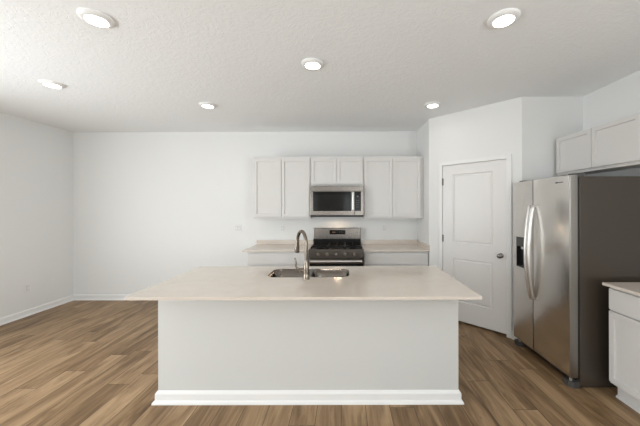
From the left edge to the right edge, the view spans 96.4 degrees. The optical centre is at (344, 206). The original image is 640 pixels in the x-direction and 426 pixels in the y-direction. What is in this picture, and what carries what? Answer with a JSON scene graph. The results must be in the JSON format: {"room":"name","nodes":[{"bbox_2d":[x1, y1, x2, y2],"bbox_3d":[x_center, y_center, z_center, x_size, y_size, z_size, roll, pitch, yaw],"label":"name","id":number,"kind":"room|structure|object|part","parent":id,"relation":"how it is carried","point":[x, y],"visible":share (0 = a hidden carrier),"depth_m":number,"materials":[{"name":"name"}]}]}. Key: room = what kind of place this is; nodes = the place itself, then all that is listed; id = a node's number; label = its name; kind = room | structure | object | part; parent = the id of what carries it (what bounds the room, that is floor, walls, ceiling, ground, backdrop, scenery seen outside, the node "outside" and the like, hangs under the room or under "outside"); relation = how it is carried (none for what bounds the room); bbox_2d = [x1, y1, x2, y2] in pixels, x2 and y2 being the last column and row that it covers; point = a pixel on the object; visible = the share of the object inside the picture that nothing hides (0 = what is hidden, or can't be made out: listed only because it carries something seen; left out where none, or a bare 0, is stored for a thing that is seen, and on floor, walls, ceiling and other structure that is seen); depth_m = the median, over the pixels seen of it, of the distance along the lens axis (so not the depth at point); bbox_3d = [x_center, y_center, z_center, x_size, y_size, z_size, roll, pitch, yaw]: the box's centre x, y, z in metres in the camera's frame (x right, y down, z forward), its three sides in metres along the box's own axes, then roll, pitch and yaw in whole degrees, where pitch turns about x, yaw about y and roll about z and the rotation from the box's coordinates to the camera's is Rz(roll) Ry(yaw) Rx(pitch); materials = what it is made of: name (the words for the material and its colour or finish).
{"room":"kitchen","nodes":[
{"label":"kitchen","id":0,"kind":"room"},
{"bbox_2d":[0,112,73,317],"bbox_3d":[-4.500,0.148,-0.170,0.120,2.743,9.660,0,0,0],"label":"wall","id":1,"kind":"structure","parent":0,"point":[37,230],"depth_m":4.08,"materials":[{"name":"white paint"}]},
{"bbox_2d":[25,283,30,292],"bbox_3d":[-4.433,1.135,3.985,0.010,0.118,0.072,0,0,0],"label":"wall outlet","id":2,"kind":"object","parent":1,"relation":"attached to","point":[27,286],"visible":1,"depth_m":3.98,"materials":[{"name":"white plastic"}]},
{"bbox_2d":[0,295,73,325],"bbox_3d":[-4.424,1.475,3.425,0.026,0.090,2.470,0,0,0],"label":"baseboard","id":3,"kind":"structure","parent":1,"relation":"attached to","point":[13,317],"depth_m":4.06,"materials":[{"name":"white paint"}]},
{"bbox_2d":[73,131,416,293],"bbox_3d":[-0.885,0.140,4.720,7.350,2.743,0.120,0,0,0],"label":"wall","id":4,"kind":"structure","parent":0,"point":[150,209],"depth_m":4.66,"materials":[{"name":"white paint"}]},
{"bbox_2d":[73,294,131,299],"bbox_3d":[-2.917,1.471,4.647,3.040,0.090,0.026,0,0,0],"label":"baseboard","id":5,"kind":"structure","parent":4,"relation":"attached to","point":[76,296],"depth_m":4.65,"materials":[{"name":"white paint"}]},
{"bbox_2d":[234,225,241,231],"bbox_3d":[-1.749,0.347,4.655,0.118,0.118,0.010,0,0,0],"label":"light switch","id":6,"kind":"object","parent":4,"relation":"attached to","point":[237,228],"visible":1,"depth_m":4.65,"materials":[{"name":"white plastic"}]},
{"bbox_2d":[254,157,312,218],"bbox_3d":[-0.940,-0.289,4.447,0.850,0.921,0.423,0,0,0],"label":"upper cabinet","id":7,"kind":"object","parent":4,"relation":"attached to","point":[282,185],"visible":0.9,"depth_m":4.25,"materials":[{"name":"white paint"}]},
{"bbox_3d":[-1.150,-0.285,4.245,0.404,0.857,0.020,0,0,0],"label":"door","id":8,"kind":"part","parent":7,"relation":"part of","materials":[{"name":"white paint"}]},
{"bbox_3d":[-0.735,-0.286,4.245,0.416,0.857,0.020,0,0,0],"label":"door","id":9,"kind":"part","parent":7,"relation":"part of","materials":[{"name":"white paint"}]},
{"bbox_2d":[257,240,312,243],"bbox_3d":[-0.976,0.573,4.650,0.926,0.069,0.020,0,0,0],"label":"backsplash","id":10,"kind":"structure","parent":4,"relation":"attached to","point":[258,241],"depth_m":4.64,"materials":[{"name":"stone"}]},
{"bbox_2d":[311,157,362,185],"bbox_3d":[-0.120,-0.533,4.447,0.787,0.438,0.423,0,0,0],"label":"upper cabinet","id":11,"kind":"object","parent":4,"relation":"attached to","point":[325,171],"visible":0.82,"depth_m":4.25,"materials":[{"name":"white paint"}]},
{"bbox_3d":[-0.315,-0.528,4.245,0.373,0.374,0.020,0,0,0],"label":"door","id":12,"kind":"part","parent":11,"relation":"part of","materials":[{"name":"white paint"}]},
{"bbox_2d":[310,186,363,216],"bbox_3d":[-0.116,-0.081,4.384,0.778,0.461,0.548,0,0,0],"label":"microwave","id":13,"kind":"object","parent":11,"relation":"attached to","point":[325,201],"visible":1,"depth_m":4.16,"materials":[{"name":"grey metal"}]},
{"bbox_3d":[-0.183,-0.054,4.179,0.645,0.352,0.039,0,0,0],"label":"door","id":14,"kind":"part","parent":13,"relation":"part of","materials":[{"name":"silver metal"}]},
{"bbox_3d":[0.115,-0.089,4.136,0.025,0.252,0.052,0,0,0],"label":"door handle","id":15,"kind":"part","parent":13,"relation":"part of","materials":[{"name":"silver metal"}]},
{"bbox_3d":[0.207,-0.055,4.179,0.131,0.352,0.039,0,0,0],"label":"control panel","id":16,"kind":"part","parent":13,"relation":"part of","materials":[{"name":"silver metal"}]},
{"bbox_3d":[0.069,-0.529,4.245,0.385,0.374,0.020,0,0,0],"label":"door","id":17,"kind":"part","parent":11,"relation":"part of","materials":[{"name":"white paint"}]},
{"bbox_2d":[382,224,385,231],"bbox_3d":[0.641,0.344,4.655,0.072,0.118,0.010,0,0,0],"label":"wall outlet","id":18,"kind":"object","parent":4,"relation":"attached to","point":[383,225],"visible":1,"depth_m":4.65,"materials":[{"name":"white plastic"}]},
{"bbox_2d":[361,240,415,243],"bbox_3d":[0.721,0.569,4.650,0.920,0.069,0.020,0,0,0],"label":"backsplash","id":19,"kind":"structure","parent":4,"relation":"attached to","point":[362,241],"depth_m":4.64,"materials":[{"name":"stone"}]},
{"bbox_2d":[362,156,423,217],"bbox_3d":[0.727,-0.293,4.447,0.901,0.921,0.423,0,0,0],"label":"upper cabinet","id":20,"kind":"object","parent":4,"relation":"attached to","point":[393,186],"visible":0.89,"depth_m":4.25,"materials":[{"name":"white paint"}]},
{"bbox_3d":[0.497,-0.289,4.245,0.417,0.857,0.020,0,0,0],"label":"door","id":21,"kind":"part","parent":20,"relation":"part of","materials":[{"name":"white paint"}]},
{"bbox_3d":[0.916,-0.289,4.245,0.410,0.857,0.020,0,0,0],"label":"door","id":22,"kind":"part","parent":20,"relation":"part of","materials":[{"name":"white paint"}]},
{"bbox_2d":[0,0,639,131],"bbox_3d":[-0.888,-1.281,-0.170,7.350,0.100,9.900,0,0,0],"label":"ceiling","id":23,"kind":"structure","parent":0,"point":[384,60],"depth_m":2.39,"materials":[{"name":"white paint"}]},
{"bbox_2d":[38,79,65,88],"bbox_3d":[-2.910,-1.214,2.833,0.194,0.025,0.194,0,0,0],"label":"recessed light","id":24,"kind":"object","parent":23,"relation":"in","point":[49,83],"visible":1,"depth_m":2.80,"materials":[{"name":"white plastic"}]},
{"bbox_2d":[76,8,115,28],"bbox_3d":[-1.616,-1.217,1.854,0.194,0.025,0.194,0,0,0],"label":"recessed light","id":25,"kind":"object","parent":23,"relation":"in","point":[93,17],"visible":1,"depth_m":1.83,"materials":[{"name":"white paint"}]},
{"bbox_2d":[199,102,216,108],"bbox_3d":[-1.651,-1.217,3.430,0.194,0.025,0.194,0,0,0],"label":"recessed light","id":26,"kind":"object","parent":23,"relation":"in","point":[208,105],"visible":1,"depth_m":3.39,"materials":[{"name":"white plastic"}]},
{"bbox_2d":[301,58,323,69],"bbox_3d":[-0.278,-1.220,2.449,0.194,0.025,0.194,0,0,0],"label":"recessed light","id":27,"kind":"object","parent":23,"relation":"in","point":[308,63],"visible":1,"depth_m":2.42,"materials":[{"name":"white plastic"}]},
{"bbox_2d":[424,101,440,107],"bbox_3d":[1.056,-1.223,3.430,0.194,0.025,0.194,0,0,0],"label":"recessed light","id":28,"kind":"object","parent":23,"relation":"in","point":[434,104],"visible":1,"depth_m":3.39,"materials":[{"name":"white plastic"}]},
{"bbox_2d":[487,8,520,28],"bbox_3d":[1.037,-1.223,1.864,0.194,0.025,0.194,0,0,0],"label":"recessed light","id":29,"kind":"object","parent":23,"relation":"in","point":[506,17],"visible":1,"depth_m":1.84,"materials":[{"name":"white plastic"}]},
{"bbox_2d":[0,300,639,425],"bbox_3d":[-0.882,1.562,-0.170,7.350,0.100,9.900,0,0,0],"label":"floor","id":30,"kind":"structure","parent":0,"point":[76,362],"depth_m":2.37,"materials":[{"name":"brown wood"}]},
{"bbox_2d":[247,252,308,265],"bbox_3d":[-0.948,1.071,4.334,0.869,0.882,0.648,0,0,0],"label":"base cabinet","id":31,"kind":"object","parent":30,"relation":"on","point":[253,258],"visible":0.27,"depth_m":4.01,"materials":[{"name":"white paint"}]},
{"bbox_3d":[-1.161,1.100,4.020,0.423,0.555,0.020,0,0,0],"label":"cabinet door","id":32,"kind":"part","parent":31,"relation":"part of","materials":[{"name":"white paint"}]},
{"bbox_2d":[242,240,312,251],"bbox_3d":[-0.976,0.584,4.322,0.926,0.091,0.675,0,0,0],"label":"countertop","id":33,"kind":"structure","parent":31,"relation":"on","point":[262,245],"depth_m":4.38,"materials":[{"name":"stone"}]},
{"bbox_2d":[151,300,463,404],"bbox_3d":[-0.285,1.069,2.530,2.388,0.883,0.711,0,0,0],"label":"kitchen island","id":34,"kind":"object","parent":30,"relation":"on","point":[211,352],"visible":0.67,"depth_m":2.21,"materials":[{"name":"grey paint"}]},
{"bbox_2d":[125,266,481,299],"bbox_3d":[-0.279,0.616,2.414,2.408,0.020,0.993,0,0,0],"label":"island countertop","id":35,"kind":"structure","parent":34,"relation":"on","point":[226,282],"depth_m":2.18,"materials":[{"name":"stone"}]},
{"bbox_2d":[294,230,309,279],"bbox_3d":[-0.405,0.402,2.459,0.118,0.408,0.257,0,0,-33],"label":"kitchen faucet","id":36,"kind":"object","parent":35,"relation":"on","point":[305,270],"visible":1,"depth_m":2.38,"materials":[{"name":"silver metal"}]},
{"bbox_3d":[-0.375,0.327,2.474,0.028,0.258,0.220,0,0,-31],"label":"spout","id":37,"kind":"part","parent":36,"relation":"part of","materials":[{"name":"silver metal"}]},
{"bbox_2d":[268,269,348,276],"bbox_3d":[-0.323,0.714,2.627,0.725,0.214,0.344,0,0,0],"label":"sink","id":38,"kind":"object","parent":35,"relation":"in","point":[279,272],"visible":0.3,"depth_m":2.79,"materials":[{"name":"silver metal"}]},
{"bbox_3d":[-0.504,0.715,2.627,0.356,0.214,0.336,0,0,0],"label":"bowl","id":39,"kind":"part","parent":38,"relation":"part of","materials":[{"name":"silver metal"}]},
{"bbox_3d":[-0.136,0.714,2.627,0.342,0.214,0.336,0,0,0],"label":"bowl","id":40,"kind":"part","parent":38,"relation":"part of","materials":[{"name":"silver metal"}]},
{"bbox_3d":[-0.284,1.464,2.530,2.388,0.094,0.711,0,0,0],"label":"baseboard","id":41,"kind":"part","parent":34,"relation":"part of","materials":[{"name":"white paint"}]},
{"bbox_2d":[309,228,363,265],"bbox_3d":[-0.127,0.909,4.258,0.767,1.143,0.765,0,0,0],"label":"range","id":42,"kind":"object","parent":30,"relation":"on","point":[331,246],"visible":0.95,"depth_m":4.00,"materials":[{"name":"grey metal"}]},
{"bbox_3d":[-0.120,1.029,3.956,0.743,0.618,0.032,0,0,0],"label":"oven door","id":43,"kind":"part","parent":42,"relation":"part of","materials":[{"name":"silver metal"}]},
{"bbox_3d":[-0.121,0.745,3.909,0.707,0.036,0.067,0,0,0],"label":"oven handle","id":44,"kind":"part","parent":42,"relation":"part of","materials":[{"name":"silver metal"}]},
{"bbox_3d":[-0.121,0.649,3.956,0.755,0.127,0.036,0,0,0],"label":"control panel","id":45,"kind":"part","parent":42,"relation":"part of","materials":[{"name":"silver metal"}]},
{"bbox_3d":[-0.128,0.558,4.585,0.762,0.095,0.009,0,0,0],"label":"backguard panel","id":46,"kind":"part","parent":42,"relation":"part of","materials":[{"name":"metal"}]},
{"bbox_2d":[312,245,362,248],"bbox_3d":[-0.121,0.605,4.272,0.751,0.020,0.625,0,0,0],"label":"cooktop","id":47,"kind":"object","parent":42,"relation":"in","point":[314,246],"depth_m":4.09,"materials":[{"name":"black metal"}]},
{"bbox_2d":[363,252,427,265],"bbox_3d":[0.724,1.067,4.334,0.907,0.882,0.648,0,0,0],"label":"base cabinet","id":48,"kind":"object","parent":30,"relation":"on","point":[370,258],"visible":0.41,"depth_m":4.01,"materials":[{"name":"white paint"}]},
{"bbox_3d":[0.501,1.096,4.020,0.442,0.555,0.020,0,0,0],"label":"cabinet door","id":49,"kind":"part","parent":48,"relation":"part of","materials":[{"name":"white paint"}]},
{"bbox_2d":[361,240,428,251],"bbox_3d":[0.721,0.580,4.322,0.920,0.091,0.675,0,0,0],"label":"countertop","id":50,"kind":"structure","parent":48,"relation":"on","point":[367,245],"depth_m":4.35,"materials":[{"name":"stone"}]},
{"bbox_3d":[0.946,1.095,4.020,0.442,0.555,0.020,0,0,0],"label":"cabinet door","id":51,"kind":"part","parent":48,"relation":"part of","materials":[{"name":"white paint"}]},
{"bbox_2d":[514,173,639,388],"bbox_3d":[2.225,0.610,2.755,0.872,1.790,0.786,0,0,0],"label":"refrigerator","id":52,"kind":"object","parent":30,"relation":"on","point":[574,233],"visible":1,"depth_m":2.36,"materials":[{"name":"silver metal"}]},
{"bbox_3d":[1.886,0.369,3.030,0.050,0.099,0.134,0,0,0],"label":"dispenser panel","id":53,"kind":"part","parent":52,"relation":"part of","materials":[{"name":"grey plastic"}]},
{"bbox_3d":[1.896,0.576,2.989,0.066,1.684,0.319,0,0,0],"label":"freezer door","id":54,"kind":"part","parent":52,"relation":"part of","materials":[{"name":"silver metal"}]},
{"bbox_3d":[1.829,0.449,2.852,0.081,0.934,0.029,0,0,0],"label":"door handle","id":55,"kind":"part","parent":52,"relation":"part of","materials":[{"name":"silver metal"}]},
{"bbox_3d":[1.829,0.449,2.800,0.081,0.934,0.029,0,0,0],"label":"door handle","id":56,"kind":"part","parent":52,"relation":"part of","materials":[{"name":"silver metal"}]},
{"bbox_3d":[1.896,0.576,2.592,0.066,1.684,0.461,0,0,0],"label":"door","id":57,"kind":"part","parent":52,"relation":"part of","materials":[{"name":"silver metal"}]},
{"bbox_2d":[609,287,639,413],"bbox_3d":[2.377,1.064,1.806,0.586,0.882,0.912,0,0,0],"label":"base cabinet","id":58,"kind":"object","parent":30,"relation":"on","point":[624,312],"visible":0.91,"depth_m":2.13,"materials":[{"name":"white paint"}]},
{"bbox_2d":[602,282,639,295],"bbox_3d":[2.361,0.611,1.802,0.620,0.022,0.945,0,0,0],"label":"countertop","id":59,"kind":"structure","parent":58,"relation":"on","point":[629,287],"depth_m":2.16,"materials":[{"name":"stone"}]},
{"bbox_3d":[2.094,0.722,1.806,0.020,0.162,0.892,0,0,0],"label":"drawer","id":60,"kind":"part","parent":58,"relation":"part of","materials":[{"name":"white paint"}]},
{"bbox_2d":[417,120,427,243],"bbox_3d":[1.235,0.136,4.360,0.110,2.743,0.600,0,0,0],"label":"wall","id":61,"kind":"structure","parent":0,"point":[422,133],"depth_m":4.23,"materials":[{"name":"white paint"}]},
{"bbox_2d":[428,97,526,330],"bbox_3d":[1.625,0.135,3.640,1.223,2.743,0.120,0,0,45],"label":"wall","id":62,"kind":"structure","parent":0,"point":[499,128],"depth_m":3.54,"materials":[{"name":"white paint"}]},
{"bbox_2d":[438,154,511,338],"bbox_3d":[1.614,0.449,3.595,0.890,2.114,0.180,0,0,45],"label":"door","id":63,"kind":"structure","parent":62,"relation":"in","point":[475,194],"depth_m":3.52,"materials":[{"name":"white paint"}]},
{"bbox_3d":[1.808,0.572,3.327,0.060,0.060,0.074,0,0,45],"label":"knob","id":64,"kind":"part","parent":63,"relation":"part of","materials":[{"name":"silver metal"}]},
{"bbox_2d":[527,96,582,179],"bbox_3d":[2.358,0.133,3.250,0.625,2.743,0.110,0,0,0],"label":"wall","id":65,"kind":"structure","parent":0,"point":[549,119],"depth_m":3.19,"materials":[{"name":"white paint"}]},
{"bbox_2d":[583,70,639,175],"bbox_3d":[2.730,0.133,-0.170,0.120,2.743,9.660,0,0,0],"label":"wall","id":66,"kind":"structure","parent":0,"point":[619,99],"depth_m":2.82,"materials":[{"name":"white paint"}]},
{"bbox_2d":[556,112,639,175],"bbox_3d":[2.500,-0.551,2.701,0.333,0.413,0.917,0,0,0],"label":"upper cabinet","id":67,"kind":"object","parent":66,"relation":"attached to","point":[614,145],"visible":0.97,"depth_m":2.62,"materials":[{"name":"white paint"}]},
{"bbox_3d":[2.344,-0.561,2.927,0.020,0.377,0.442,0,0,0],"label":"door","id":68,"kind":"part","parent":67,"relation":"part of","materials":[{"name":"white paint"}]},
{"bbox_3d":[2.344,-0.561,2.478,0.020,0.377,0.445,0,0,0],"label":"door","id":69,"kind":"part","parent":67,"relation":"part of","materials":[{"name":"white paint"}]}
]}

